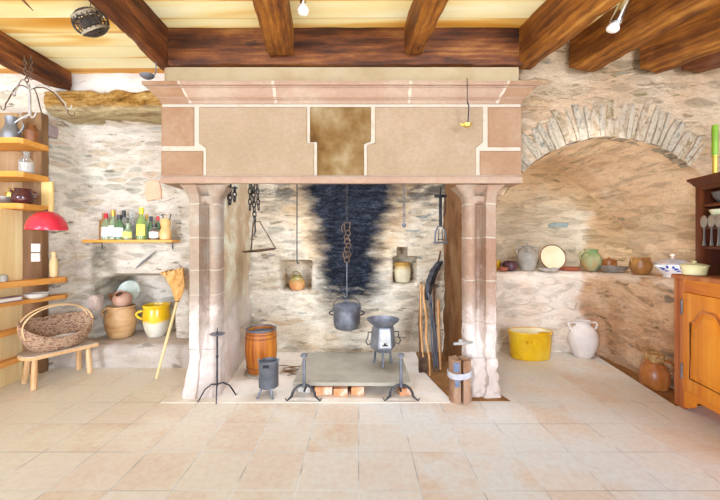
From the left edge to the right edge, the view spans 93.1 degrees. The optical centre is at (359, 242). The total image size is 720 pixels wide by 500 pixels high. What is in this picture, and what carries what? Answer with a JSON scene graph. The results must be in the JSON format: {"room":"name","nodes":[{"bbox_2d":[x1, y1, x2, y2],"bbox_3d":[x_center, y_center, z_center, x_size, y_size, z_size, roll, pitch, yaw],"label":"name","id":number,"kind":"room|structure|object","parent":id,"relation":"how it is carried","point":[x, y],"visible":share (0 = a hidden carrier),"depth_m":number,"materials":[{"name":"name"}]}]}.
{"room":"historic interior","nodes":[
{"label":"historic interior","id":0,"kind":"room"},
{"bbox_2d":[0,73,224,368],"bbox_3d":[-2.821,-0.220,3.829,2.964,3.040,0.701,0,0,0],"label":"wall","id":1,"kind":"structure","parent":0,"point":[94,170],"depth_m":3.80,"materials":[{"name":"stone"}]},
{"bbox_2d":[44,90,161,123],"bbox_3d":[-2.260,-1.429,3.599,1.800,0.255,0.453,0,0,0],"label":"beam","id":2,"kind":"structure","parent":1,"relation":"attached to","point":[89,106],"depth_m":3.42,"materials":[{"name":"wood"}]},
{"bbox_2d":[48,124,161,310],"bbox_3d":[-2.817,-0.238,3.672,1.219,1.984,0.396,0,0,0],"label":"stones","id":3,"kind":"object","parent":1,"relation":"attached to","point":[153,191],"depth_m":3.77,"materials":[{"name":"stone"}]},
{"bbox_2d":[54,329,188,367],"bbox_3d":[-2.300,1.188,3.891,1.880,0.273,0.738,0,0,0],"label":"stone ledge","id":4,"kind":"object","parent":1,"relation":"attached to","point":[138,350],"depth_m":3.56,"materials":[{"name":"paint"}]},
{"bbox_2d":[101,303,137,338],"bbox_3d":[-2.694,0.879,3.843,0.326,0.351,0.316,0,0,35],"label":"crock","id":5,"kind":"object","parent":4,"relation":"on","point":[121,322],"visible":0.88,"depth_m":3.73,"materials":[{"name":"ceramic"}]},
{"bbox_2d":[109,290,132,307],"bbox_3d":[-2.666,0.629,3.827,0.193,0.203,0.194,0,0,23],"label":"jar","id":6,"kind":"object","parent":5,"relation":"on","point":[121,298],"visible":0.98,"depth_m":3.77,"materials":[{"name":"brown ceramic"}]},
{"bbox_2d":[117,280,139,299],"bbox_3d":[-2.700,0.566,3.973,0.264,0.251,0.088,0,0,0],"label":"plate","id":7,"kind":"object","parent":5,"relation":"on","point":[130,286],"visible":0.61,"depth_m":4.00,"materials":[{"name":"grey ceramic"}]},
{"bbox_2d":[135,302,170,337],"bbox_3d":[-2.325,0.875,3.882,0.302,0.359,0.284,0,0,21],"label":"crock","id":8,"kind":"object","parent":4,"relation":"on","point":[155,318],"visible":1,"depth_m":3.79,"materials":[{"name":"yellow ceramic"}]},
{"bbox_2d":[82,240,179,248],"bbox_3d":[-2.461,0.015,3.695,0.950,0.100,0.190,0,0,0],"label":"wall shelf","id":9,"kind":"object","parent":1,"relation":"attached to","point":[83,241],"visible":1,"depth_m":3.60,"materials":[{"name":"orange wood"}]},
{"bbox_2d":[101,213,108,239],"bbox_3d":[-2.719,-0.177,3.649,0.086,0.283,0.086,0,0,0],"label":"bottle","id":10,"kind":"object","parent":9,"relation":"on","point":[104,226],"visible":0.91,"depth_m":3.62,"materials":[{"name":"green glass"}]},
{"bbox_2d":[108,210,116,239],"bbox_3d":[-2.649,-0.194,3.659,0.090,0.316,0.090,0,0,0],"label":"bottle","id":11,"kind":"object","parent":9,"relation":"on","point":[112,221],"visible":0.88,"depth_m":3.62,"materials":[{"name":"green glass"}]},
{"bbox_2d":[114,215,124,239],"bbox_3d":[-2.560,-0.169,3.629,0.096,0.265,0.096,0,0,0],"label":"bottle","id":12,"kind":"object","parent":9,"relation":"on","point":[119,226],"visible":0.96,"depth_m":3.60,"materials":[{"name":"green glass"}]},
{"bbox_2d":[122,223,132,239],"bbox_3d":[-2.477,-0.122,3.639,0.096,0.173,0.096,0,0,0],"label":"bottle","id":13,"kind":"object","parent":9,"relation":"on","point":[127,234],"visible":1,"depth_m":3.61,"materials":[{"name":"green glass"}]},
{"bbox_2d":[128,211,136,239],"bbox_3d":[-2.496,-0.190,3.725,0.098,0.308,0.097,0,0,0],"label":"bottle","id":14,"kind":"object","parent":9,"relation":"on","point":[131,213],"visible":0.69,"depth_m":3.71,"materials":[{"name":"clear glass"}]},
{"bbox_2d":[136,207,146,239],"bbox_3d":[-2.332,-0.206,3.639,0.096,0.341,0.096,0,0,0],"label":"bottle","id":15,"kind":"object","parent":9,"relation":"on","point":[141,224],"visible":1,"depth_m":3.61,"materials":[{"name":"green glass"}]},
{"bbox_2d":[147,216,152,239],"bbox_3d":[-2.280,-0.164,3.720,0.076,0.255,0.075,0,0,0],"label":"bottle","id":16,"kind":"object","parent":9,"relation":"on","point":[149,227],"visible":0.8,"depth_m":3.69,"materials":[{"name":"green glass"}]},
{"bbox_2d":[149,223,159,239],"bbox_3d":[-2.191,-0.123,3.634,0.101,0.174,0.101,0,0,0],"label":"bottle","id":17,"kind":"object","parent":9,"relation":"on","point":[154,232],"visible":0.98,"depth_m":3.60,"materials":[{"name":"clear glass"}]},
{"bbox_2d":[159,214,171,239],"bbox_3d":[-2.086,-0.174,3.660,0.121,0.276,0.121,0,0,32],"label":"bottle","id":18,"kind":"object","parent":9,"relation":"on","point":[165,233],"visible":1,"depth_m":3.62,"materials":[{"name":"glass"}]},
{"bbox_2d":[0,0,617,73],"bbox_3d":[-0.050,-1.770,2.900,8.500,0.060,3.800,0,0,0],"label":"ceiling","id":19,"kind":"structure","parent":0,"point":[48,30],"depth_m":2.64,"materials":[{"name":"brown wood"}]},
{"bbox_2d":[0,31,71,89],"bbox_3d":[-3.035,-1.637,2.335,0.211,0.201,2.270,0,0,0],"label":"ceiling beam","id":20,"kind":"structure","parent":19,"relation":"attached to","point":[47,72],"depth_m":3.08,"materials":[{"name":"brown wood"}]},
{"bbox_2d":[0,55,74,122],"bbox_3d":[-2.844,-1.335,3.043,0.540,0.607,0.442,0,0,37],"label":"rack","id":21,"kind":"object","parent":20,"relation":"hanging from","point":[28,87],"visible":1,"depth_m":2.98,"materials":[{"name":"metal"}]},
{"bbox_2d":[70,3,109,37],"bbox_3d":[-1.935,-1.609,2.450,0.228,0.258,0.225,0,0,0],"label":"basket","id":22,"kind":"object","parent":19,"relation":"hanging from","point":[92,21],"visible":1,"depth_m":2.41,"materials":[{"name":"wicker"}]},
{"bbox_2d":[88,0,168,70],"bbox_3d":[-1.577,-1.581,2.050,0.115,0.314,1.702,0,0,-2],"label":"ceiling beam","id":23,"kind":"structure","parent":19,"relation":"attached to","point":[136,19],"depth_m":2.43,"materials":[{"name":"brown wood"}]},
{"bbox_2d":[139,62,156,79],"bbox_3d":[-1.676,-1.368,2.685,0.105,0.153,0.105,0,0,32],"label":"ladle","id":24,"kind":"object","parent":23,"relation":"hanging from","point":[145,75],"visible":0.98,"depth_m":2.67,"materials":[{"name":"grey metal"}]},
{"bbox_2d":[139,72,154,79],"bbox_3d":[-1.676,-1.309,2.685,0.105,0.034,0.106,0,0,0],"label":"bowl","id":25,"kind":"object","parent":24,"relation":"on","point":[145,75],"depth_m":2.66,"materials":[{"name":"grey metal"}]},
{"bbox_2d":[252,0,293,57],"bbox_3d":[-0.547,-1.611,1.982,0.222,0.253,1.577,0,0,-7],"label":"ceiling beam","id":26,"kind":"structure","parent":19,"relation":"attached to","point":[275,20],"depth_m":2.37,"materials":[{"name":"brown wood"}]},
{"bbox_2d":[297,0,308,16],"bbox_3d":[-0.385,-1.641,2.300,0.080,0.198,0.080,0,0,0],"label":"bulb","id":27,"kind":"object","parent":19,"relation":"hanging from","point":[302,9],"visible":1,"depth_m":2.28,"materials":[{"name":"white glass"}]},
{"bbox_2d":[168,27,522,68],"bbox_3d":[-0.115,-1.586,2.841,2.870,0.302,0.189,0,0,0],"label":"ceiling beam","id":28,"kind":"structure","parent":19,"relation":"attached to","point":[319,46],"depth_m":2.75,"materials":[{"name":"brown wood"}]},
{"bbox_2d":[404,0,448,53],"bbox_3d":[0.494,-1.605,1.982,0.174,0.266,1.570,0,0,-5],"label":"ceiling beam","id":29,"kind":"structure","parent":19,"relation":"attached to","point":[423,16],"depth_m":2.41,"materials":[{"name":"brown wood"}]},
{"bbox_2d":[519,0,621,69],"bbox_3d":[1.483,-1.585,2.050,0.186,0.305,1.722,0,0,-9],"label":"ceiling beam","id":30,"kind":"structure","parent":19,"relation":"attached to","point":[554,23],"depth_m":2.41,"materials":[{"name":"brown wood"}]},
{"bbox_2d":[606,0,631,32],"bbox_3d":[1.743,-1.580,2.286,0.155,0.316,0.080,0,0,21],"label":"spotlight","id":31,"kind":"object","parent":19,"relation":"hanging from","point":[623,6],"visible":1,"depth_m":2.27,"materials":[{"name":"silver metal"}]},
{"bbox_2d":[569,0,719,71],"bbox_3d":[2.092,-1.585,2.065,0.231,0.306,1.779,0,0,-13],"label":"ceiling beam","id":32,"kind":"structure","parent":19,"relation":"attached to","point":[593,48],"depth_m":2.44,"materials":[{"name":"brown wood"}]},
{"bbox_2d":[640,4,719,73],"bbox_3d":[2.828,-1.586,2.216,0.208,0.303,1.615,0,0,-28],"label":"ceiling beam","id":33,"kind":"structure","parent":19,"relation":"attached to","point":[698,37],"depth_m":2.64,"materials":[{"name":"brown wood"}]},
{"bbox_2d":[681,52,719,73],"bbox_3d":[3.241,-1.578,2.266,0.176,0.320,1.617,0,0,-35],"label":"ceiling beam","id":34,"kind":"structure","parent":19,"relation":"attached to","point":[710,62],"depth_m":2.79,"materials":[{"name":"brown wood"}]},
{"bbox_2d":[248,184,444,351],"bbox_3d":[-0.170,-0.220,4.194,2.580,3.040,0.327,0,0,0],"label":"wall","id":35,"kind":"structure","parent":0,"point":[302,319],"depth_m":4.05,"materials":[{"name":"stone"}]},
{"bbox_2d":[289,271,304,289],"bbox_3d":[-0.763,0.449,4.130,0.196,0.232,0.196,0,0,0],"label":"jug","id":36,"kind":"object","parent":35,"relation":"in","point":[297,282],"visible":1,"depth_m":4.06,"materials":[{"name":"orange ceramic"}]},
{"bbox_2d":[393,262,410,282],"bbox_3d":[0.505,0.355,4.174,0.233,0.241,0.212,0,0,23],"label":"jug","id":37,"kind":"object","parent":35,"relation":"in","point":[402,271],"visible":0.89,"depth_m":4.09,"materials":[{"name":"ceramic"}]},
{"bbox_2d":[0,351,719,499],"bbox_3d":[-0.050,1.340,0.000,8.500,0.080,9.000,0,0,0],"label":"floor","id":38,"kind":"structure","parent":0,"point":[571,427],"depth_m":2.21,"materials":[{"name":"tile"}]},
{"bbox_2d":[0,112,67,387],"bbox_3d":[-3.515,0.000,2.730,0.970,2.600,1.660,0,0,0],"label":"shelf unit","id":39,"kind":"object","parent":38,"relation":"on","point":[24,275],"visible":0.74,"depth_m":3.30,"materials":[{"name":"brown wood"}]},
{"bbox_2d":[0,196,13,202],"bbox_3d":[-3.375,-0.401,3.230,0.200,0.071,0.200,0,0,0],"label":"bowl","id":40,"kind":"object","parent":39,"relation":"on","point":[3,199],"visible":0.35,"depth_m":3.18,"materials":[{"name":"white ceramic"}]},
{"bbox_2d":[0,295,22,303],"bbox_3d":[-3.157,0.506,2.985,0.080,0.044,0.330,0,0,4],"label":"book","id":41,"kind":"object","parent":39,"relation":"on","point":[14,298],"visible":1,"depth_m":3.05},
{"bbox_2d":[0,115,23,137],"bbox_3d":[-3.301,-1.081,3.231,0.180,0.236,0.147,0,0,32],"label":"pitcher","id":42,"kind":"object","parent":39,"relation":"on","point":[10,129],"visible":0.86,"depth_m":3.20,"materials":[{"name":"metal"}]},
{"bbox_2d":[10,188,37,203],"bbox_3d":[-3.152,-0.436,3.193,0.193,0.143,0.172,0,0,38],"label":"teapot","id":43,"kind":"object","parent":39,"relation":"on","point":[19,195],"visible":0.98,"depth_m":3.15,"materials":[{"name":"ceramic"}]},
{"bbox_2d":[18,151,33,173],"bbox_3d":[-3.150,-0.759,3.220,0.110,0.206,0.110,0,0,0],"label":"glass jar","id":44,"kind":"object","parent":39,"relation":"on","point":[25,163],"visible":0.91,"depth_m":3.19,"materials":[{"name":"clear glass"}]},
{"bbox_2d":[24,124,40,142],"bbox_3d":[-3.150,-1.048,3.280,0.116,0.171,0.116,0,0,0],"label":"jar","id":45,"kind":"object","parent":39,"relation":"on","point":[31,132],"visible":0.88,"depth_m":3.25,"materials":[{"name":"brown ceramic"}]},
{"bbox_2d":[31,253,39,261],"bbox_3d":[-3.216,0.143,3.380,0.084,0.084,0.018,0,0,0],"label":"light switch","id":46,"kind":"object","parent":39,"relation":"attached to","point":[35,257],"visible":1,"depth_m":3.38,"materials":[{"name":"white plastic"}]},
{"bbox_2d":[23,292,49,298],"bbox_3d":[-3.090,0.503,3.260,0.196,0.051,0.196,0,0,0],"label":"bowl","id":47,"kind":"object","parent":39,"relation":"on","point":[33,295],"visible":1,"depth_m":3.22,"materials":[{"name":"white ceramic"}]},
{"bbox_2d":[24,209,68,230],"bbox_3d":[-3.014,-0.164,3.173,0.671,0.293,0.303,0,0,23],"label":"wall lamp","id":48,"kind":"object","parent":39,"relation":"attached to","point":[45,219],"visible":0.99,"depth_m":3.02,"materials":[{"name":"metal"}]},
{"bbox_2d":[49,251,57,276],"bbox_3d":[-3.118,0.217,3.470,0.074,0.264,0.074,0,0,0],"label":"bottle","id":49,"kind":"object","parent":39,"relation":"on","point":[53,263],"visible":1,"depth_m":3.45,"materials":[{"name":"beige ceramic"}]},
{"bbox_2d":[17,339,98,390],"bbox_3d":[-2.897,1.152,3.267,0.316,0.305,0.562,0,0,28],"label":"bench","id":50,"kind":"object","parent":38,"relation":"on","point":[26,356],"visible":0.96,"depth_m":3.14,"materials":[{"name":"brown wood"}]},
{"bbox_2d":[17,303,93,352],"bbox_3d":[-2.885,0.792,3.255,0.321,0.419,0.572,0,0,28],"label":"basket","id":51,"kind":"object","parent":50,"relation":"on","point":[60,331],"visible":1,"depth_m":3.26,"materials":[{"name":"wicker"}]},
{"bbox_2d":[155,268,184,378],"bbox_3d":[-1.953,0.777,3.531,0.244,1.034,0.563,0,0,-26],"label":"broom","id":52,"kind":"object","parent":38,"relation":"on","point":[175,278],"visible":1,"depth_m":3.62,"materials":[{"name":"brown wood"}]},
{"bbox_2d":[142,67,539,402],"bbox_3d":[-0.151,-0.215,3.385,3.134,3.050,1.409,0,0,0],"label":"fireplace","id":53,"kind":"object","parent":38,"relation":"on","point":[221,127],"visible":0.94,"depth_m":2.78,"materials":[{"name":"stone"}]},
{"bbox_2d":[197,328,236,403],"bbox_3d":[-1.190,1.000,2.849,0.185,0.596,0.261,0,0,29],"label":"candle stand","id":54,"kind":"object","parent":53,"relation":"on","point":[217,333],"visible":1,"depth_m":2.82,"materials":[{"name":"metal"}]},
{"bbox_2d":[227,184,237,205],"bbox_3d":[-1.205,-0.449,3.174,0.121,0.242,0.069,0,0,0],"label":"chain","id":55,"kind":"object","parent":53,"relation":"hanging from","point":[234,188],"visible":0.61,"depth_m":3.17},
{"bbox_2d":[242,184,275,252],"bbox_3d":[-1.046,-0.292,3.550,0.350,0.790,0.352,0,0,0],"label":"griddle","id":56,"kind":"object","parent":53,"relation":"hanging from","point":[250,185],"visible":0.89,"depth_m":3.54,"materials":[{"name":"metal"}]},
{"bbox_2d":[245,324,276,378],"bbox_3d":[-0.985,1.070,3.400,0.316,0.452,0.316,0,0,0],"label":"barrel","id":57,"kind":"object","parent":53,"relation":"on","point":[260,340],"visible":0.86,"depth_m":3.27,"materials":[{"name":"brown wood"}]},
{"bbox_2d":[256,357,279,399],"bbox_3d":[-0.785,1.143,2.938,0.186,0.312,0.243,0,0,0],"label":"canister","id":58,"kind":"object","parent":53,"relation":"on","point":[268,366],"visible":1,"depth_m":2.86,"materials":[{"name":"metal"}]},
{"bbox_2d":[279,365,299,375],"bbox_3d":[-0.677,1.273,3.439,0.331,0.043,0.241,0,0,0],"label":"twigs","id":59,"kind":"object","parent":53,"relation":"on","point":[292,367],"visible":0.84,"depth_m":3.43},
{"bbox_2d":[296,184,298,263],"bbox_3d":[-0.713,-0.440,3.913,0.037,1.371,0.016,0,0,24],"label":"rod","id":60,"kind":"object","parent":53,"relation":"hanging from","point":[297,262],"visible":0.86,"depth_m":3.92,"materials":[{"name":"metal"}]},
{"bbox_2d":[285,353,321,400],"bbox_3d":[-0.465,1.106,2.979,0.307,0.388,0.378,0,0,0],"label":"andiron","id":61,"kind":"object","parent":53,"relation":"on","point":[304,385],"visible":0.93,"depth_m":2.82,"materials":[{"name":"grey metal"}]},
{"bbox_2d":[293,352,410,385],"bbox_3d":[-0.068,1.193,3.277,1.015,0.030,0.805,0,0,0],"label":"stone slab","id":62,"kind":"object","parent":61,"relation":"on","point":[322,368],"visible":0.86,"depth_m":3.15,"materials":[{"name":"stone"}]},
{"bbox_2d":[365,315,400,367],"bbox_3d":[0.222,0.956,3.300,0.316,0.448,0.314,0,0,42],"label":"brazier","id":63,"kind":"object","parent":62,"relation":"on","point":[382,341],"visible":1,"depth_m":3.22,"materials":[{"name":"metal"}]},
{"bbox_2d":[367,315,398,327],"bbox_3d":[0.222,0.768,3.300,0.316,0.074,0.314,0,0,-6],"label":"bowl","id":64,"kind":"object","parent":63,"relation":"on","point":[378,321],"depth_m":3.32,"materials":[{"name":"grey metal"}]},
{"bbox_2d":[315,386,333,394],"bbox_3d":[-0.311,1.261,2.975,0.153,0.071,0.151,0,0,0],"label":"brick","id":65,"kind":"object","parent":53,"relation":"on","point":[320,390],"visible":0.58,"depth_m":2.90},
{"bbox_2d":[333,386,347,395],"bbox_3d":[-0.164,1.265,2.993,0.124,0.066,0.216,0,0,0],"label":"brick","id":66,"kind":"object","parent":53,"relation":"on","point":[338,390],"visible":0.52,"depth_m":2.89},
{"bbox_2d":[164,67,518,80],"bbox_3d":[-0.151,-1.440,3.195,2.898,0.600,0.810,0,0,0],"label":"hood","id":67,"kind":"object","parent":53,"relation":"attached to","point":[170,73],"depth_m":2.79,"materials":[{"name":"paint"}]},
{"bbox_2d":[341,184,350,297],"bbox_3d":[-0.153,-0.212,3.759,0.114,1.637,0.030,0,0,0],"label":"chain","id":68,"kind":"object","parent":53,"relation":"hanging from","point":[346,222],"visible":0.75,"depth_m":3.75,"materials":[{"name":"grey metal"}]},
{"bbox_2d":[329,295,364,330],"bbox_3d":[-0.145,0.760,3.760,0.314,0.369,0.314,0,0,45],"label":"cauldron","id":69,"kind":"object","parent":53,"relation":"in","point":[346,315],"visible":1,"depth_m":3.64,"materials":[{"name":"grey metal"}]},
{"bbox_2d":[351,386,363,394],"bbox_3d":[-0.021,1.262,3.000,0.111,0.071,0.203,0,0,0],"label":"brick","id":70,"kind":"object","parent":53,"relation":"on","point":[355,390],"visible":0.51,"depth_m":2.90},
{"bbox_2d":[383,353,419,400],"bbox_3d":[0.340,1.106,2.979,0.307,0.388,0.378,0,0,0],"label":"andiron","id":71,"kind":"object","parent":53,"relation":"on","point":[400,385],"visible":0.91,"depth_m":2.82,"materials":[{"name":"metal"}]},
{"bbox_2d":[402,184,405,227],"bbox_3d":[0.503,-0.525,3.900,0.048,0.701,0.029,0,0,0],"label":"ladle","id":72,"kind":"object","parent":53,"relation":"hanging from","point":[403,224],"visible":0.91,"depth_m":3.90,"materials":[{"name":"grey metal"}]},
{"bbox_2d":[398,386,411,394],"bbox_3d":[0.389,1.267,3.150,0.112,0.064,0.501,0,0,0],"label":"brick","id":73,"kind":"object","parent":53,"relation":"on","point":[405,391],"visible":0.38,"depth_m":2.90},
{"bbox_2d":[418,282,421,354],"bbox_3d":[0.668,0.876,3.791,0.037,0.848,0.377,0,0,11],"label":"pole","id":74,"kind":"object","parent":53,"relation":"on","point":[420,282],"visible":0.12,"depth_m":3.74,"materials":[{"name":"wood"}]},
{"bbox_2d":[418,284,427,372],"bbox_3d":[0.674,0.877,3.636,0.098,0.833,0.507,0,0,10],"label":"shovel","id":75,"kind":"object","parent":53,"relation":"on","point":[422,359],"visible":1,"depth_m":3.45,"materials":[{"name":"brown wood"}]},
{"bbox_2d":[422,285,430,375],"bbox_3d":[0.689,0.885,3.580,0.047,0.828,0.518,0,0,4],"label":"stick","id":76,"kind":"object","parent":53,"relation":"on","point":[423,297],"visible":1,"depth_m":3.49,"materials":[{"name":"brown wood"}]},
{"bbox_2d":[428,295,438,370],"bbox_3d":[0.768,0.935,3.590,0.062,0.724,0.312,0,0,0],"label":"tongs","id":77,"kind":"object","parent":53,"relation":"on","point":[430,304],"visible":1,"depth_m":3.57,"materials":[{"name":"grey metal"}]},
{"bbox_2d":[425,261,443,366],"bbox_3d":[0.792,0.749,3.745,0.186,1.099,0.365,0,0,25],"label":"scythe","id":78,"kind":"object","parent":53,"relation":"on","point":[435,269],"visible":0.83,"depth_m":3.82,"materials":[{"name":"grey metal"}]},
{"bbox_2d":[433,251,440,365],"bbox_3d":[0.852,0.697,3.831,0.094,1.205,0.476,0,0,16],"label":"poker","id":79,"kind":"object","parent":53,"relation":"on","point":[440,251],"visible":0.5,"depth_m":3.88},
{"bbox_2d":[437,300,441,369],"bbox_3d":[0.834,0.955,3.592,0.033,0.687,0.249,0,0,8],"label":"stick","id":80,"kind":"object","parent":53,"relation":"on","point":[438,301],"visible":1,"depth_m":3.59,"materials":[{"name":"brown wood"}]},
{"bbox_2d":[433,187,447,243],"bbox_3d":[0.807,-0.277,3.420,0.140,0.566,0.024,0,0,0],"label":"toaster","id":81,"kind":"object","parent":53,"relation":"hanging from","point":[440,196],"visible":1,"depth_m":3.42,"materials":[{"name":"grey metal"}]},
{"bbox_2d":[447,355,471,403],"bbox_3d":[0.825,1.123,2.825,0.202,0.360,0.180,0,0,0],"label":"log","id":82,"kind":"object","parent":53,"relation":"on","point":[459,371],"visible":1,"depth_m":2.76,"materials":[{"name":"wood"}]},
{"bbox_2d":[460,78,471,127],"bbox_3d":[0.827,-1.094,2.655,0.097,0.388,0.064,0,0,0],"label":"oil lamp","id":83,"kind":"object","parent":53,"relation":"hanging from","point":[467,124],"visible":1,"depth_m":2.65,"materials":[{"name":"metal"}]},
{"bbox_2d":[507,327,552,360],"bbox_3d":[1.930,1.145,3.858,0.500,0.309,0.334,0,0,0],"label":"basin","id":84,"kind":"object","parent":38,"relation":"on","point":[525,343],"visible":1,"depth_m":3.76,"materials":[{"name":"yellow ceramic"}]},
{"bbox_2d":[567,319,598,358],"bbox_3d":[2.550,1.093,3.900,0.304,0.411,0.304,0,0,30],"label":"amphora","id":85,"kind":"object","parent":38,"relation":"on","point":[583,339],"visible":1,"depth_m":3.81,"materials":[{"name":"ceramic"}]},
{"bbox_2d":[638,351,673,391],"bbox_3d":[2.700,1.171,3.130,0.230,0.318,0.230,0,0,-20],"label":"jug","id":86,"kind":"object","parent":38,"relation":"on","point":[653,374],"visible":0.94,"depth_m":3.07,"materials":[{"name":"brown ceramic"}]},
{"bbox_2d":[671,172,719,414],"bbox_3d":[2.665,0.393,2.109,0.525,1.814,1.286,0,0,11],"label":"dresser","id":87,"kind":"object","parent":38,"relation":"on","point":[696,298],"visible":0.91,"depth_m":2.58,"materials":[{"name":"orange wood"}]},
{"bbox_2d":[679,261,710,275],"bbox_3d":[2.584,0.192,2.637,0.175,0.113,0.175,0,0,-34],"label":"casserole","id":88,"kind":"object","parent":87,"relation":"on","point":[693,268],"visible":1,"depth_m":2.58,"materials":[{"name":"yellow ceramic"}]},
{"bbox_2d":[700,215,706,245],"bbox_3d":[2.648,-0.097,2.624,0.025,0.234,0.065,0,0,11],"label":"spoon","id":89,"kind":"object","parent":87,"relation":"hanging from","point":[703,221],"visible":1,"depth_m":2.62,"materials":[{"name":"grey metal"}]},
{"bbox_2d":[700,215,706,227],"bbox_3d":[2.646,-0.165,2.624,0.021,0.097,0.065,0,0,11],"label":"bowl","id":90,"kind":"object","parent":89,"relation":"on","point":[703,221],"depth_m":2.62,"materials":[{"name":"grey metal"}]},
{"bbox_2d":[707,215,714,245],"bbox_3d":[2.634,-0.097,2.555,0.025,0.234,0.065,0,0,11],"label":"spoon","id":91,"kind":"object","parent":87,"relation":"hanging from","point":[710,220],"visible":1,"depth_m":2.55,"materials":[{"name":"grey metal"}]},
{"bbox_2d":[707,215,714,226],"bbox_3d":[2.632,-0.165,2.556,0.021,0.097,0.065,0,0,11],"label":"bowl","id":92,"kind":"object","parent":91,"relation":"on","point":[710,221],"depth_m":2.55,"materials":[{"name":"grey metal"}]},
{"bbox_2d":[702,202,719,207],"bbox_3d":[2.699,-0.289,2.114,0.256,0.022,1.146,0,0,11],"label":"shelf","id":93,"kind":"object","parent":87,"relation":"attached to","point":[704,204],"depth_m":2.64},
{"bbox_2d":[711,124,718,173],"bbox_3d":[2.673,-0.702,2.568,0.056,0.376,0.056,0,0,11],"label":"candlestick","id":94,"kind":"object","parent":87,"relation":"on","point":[715,128],"visible":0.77,"depth_m":2.56,"materials":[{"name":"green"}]},
{"bbox_2d":[711,124,718,155],"bbox_3d":[2.673,-0.775,2.568,0.038,0.231,0.038,0,0,11],"label":"candle","id":95,"kind":"object","parent":94,"relation":"on","point":[715,128],"depth_m":2.55,"materials":[{"name":"green wax"}]},
{"bbox_2d":[714,214,719,245],"bbox_3d":[2.622,-0.097,2.491,0.025,0.234,0.065,0,0,11],"label":"spoon","id":96,"kind":"object","parent":87,"relation":"hanging from","point":[717,217],"visible":1,"depth_m":2.49,"materials":[{"name":"grey metal"}]},
{"bbox_2d":[714,214,719,226],"bbox_3d":[2.620,-0.165,2.492,0.021,0.097,0.065,0,0,11],"label":"bowl","id":97,"kind":"object","parent":96,"relation":"on","point":[717,218],"depth_m":2.49,"materials":[{"name":"grey metal"}]},
{"bbox_2d":[463,168,631,270],"bbox_3d":[2.258,-0.150,4.295,2.567,1.900,0.436,0,0,9],"label":"wall","id":98,"kind":"structure","parent":0,"point":[524,213],"depth_m":4.40,"materials":[{"name":"stone"}]},
{"bbox_2d":[548,223,567,226],"bbox_3d":[2.567,-0.232,4.432,0.242,0.059,0.096,0,0,0],"label":"trim","id":99,"kind":"structure","parent":98,"relation":"attached to","point":[550,224],"depth_m":4.38,"materials":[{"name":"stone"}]},
{"bbox_2d":[462,269,673,388],"bbox_3d":[2.279,0.845,3.887,2.558,1.030,1.813,0,0,0],"label":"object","id":100,"kind":"structure","parent":98,"relation":"attached to","point":[633,313],"depth_m":3.99,"materials":[{"name":"stone"}]},
{"bbox_2d":[501,260,517,270],"bbox_3d":[1.847,0.279,4.200,0.171,0.119,0.171,0,0,45],"label":"pot","id":101,"kind":"object","parent":100,"relation":"on","point":[512,265],"visible":0.94,"depth_m":4.13,"materials":[{"name":"purple ceramic"}]},
{"bbox_2d":[515,243,538,270],"bbox_3d":[2.055,0.170,4.199,0.246,0.336,0.238,0,0,-32],"label":"amphora","id":102,"kind":"object","parent":100,"relation":"on","point":[527,257],"visible":1,"depth_m":4.12,"materials":[{"name":"ceramic"}]},
{"bbox_2d":[537,267,558,271],"bbox_3d":[2.285,0.320,4.139,0.250,0.054,0.244,0,0,0],"label":"dish","id":103,"kind":"object","parent":100,"relation":"on","point":[543,269],"visible":0.97,"depth_m":4.06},
{"bbox_2d":[540,244,565,268],"bbox_3d":[2.387,0.176,4.221,0.324,0.319,0.068,0,0,0],"label":"plate","id":104,"kind":"object","parent":103,"relation":"on","point":[551,255],"visible":0.89,"depth_m":4.23,"materials":[{"name":"beige ceramic"}]},
{"bbox_2d":[560,266,581,270],"bbox_3d":[2.580,0.317,4.200,0.250,0.043,0.250,0,0,0],"label":"dish","id":105,"kind":"object","parent":100,"relation":"on","point":[565,268],"visible":0.87,"depth_m":4.13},
{"bbox_2d":[578,249,602,270],"bbox_3d":[2.825,0.206,4.170,0.230,0.263,0.230,0,0,45],"label":"jug","id":106,"kind":"object","parent":100,"relation":"on","point":[590,260],"visible":0.99,"depth_m":4.10,"materials":[{"name":"green ceramic"}]},
{"bbox_2d":[602,257,616,265],"bbox_3d":[3.067,0.257,4.200,0.168,0.163,0.168,0,0,0],"label":"pot","id":107,"kind":"object","parent":100,"relation":"on","point":[608,261],"visible":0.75,"depth_m":4.14,"materials":[{"name":"brown ceramic"}]},
{"bbox_2d":[599,265,628,272],"bbox_3d":[2.959,0.304,3.980,0.296,0.067,0.296,0,0,0],"label":"dish","id":108,"kind":"object","parent":100,"relation":"on","point":[606,268],"visible":0.98,"depth_m":3.90,"materials":[{"name":"grey ceramic"}]},
{"bbox_2d":[629,257,652,274],"bbox_3d":[3.027,0.244,3.680,0.200,0.189,0.200,0,0,26],"label":"jar","id":109,"kind":"object","parent":100,"relation":"on","point":[637,265],"visible":1,"depth_m":3.62,"materials":[{"name":"brown ceramic"}]},
{"bbox_2d":[653,254,689,277],"bbox_3d":[3.074,0.221,3.360,0.282,0.234,0.282,0,0,39],"label":"tureen","id":110,"kind":"object","parent":100,"relation":"on","point":[669,266],"visible":0.75,"depth_m":3.30,"materials":[{"name":"white ceramic"}]},
{"bbox_2d":[480,42,719,262],"bbox_3d":[2.620,-0.220,2.949,3.160,3.040,0.021,0,0,0],"label":"wall","id":111,"kind":"structure","parent":0,"point":[694,99],"depth_m":2.95,"materials":[{"name":"stone"}]},
{"bbox_2d":[496,135,701,274],"bbox_3d":[2.160,-0.082,3.695,2.224,1.724,1.500,0,0,0],"label":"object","id":112,"kind":"structure","parent":111,"relation":"attached to","point":[649,195],"depth_m":3.54,"materials":[{"name":"stone"}]},
{"bbox_2d":[522,99,705,171],"bbox_3d":[2.067,-0.908,2.980,1.862,0.676,0.100,0,0,0],"label":"stone arch","id":113,"kind":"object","parent":111,"relation":"attached to","point":[557,137],"depth_m":2.94,"materials":[{"name":"stone"}]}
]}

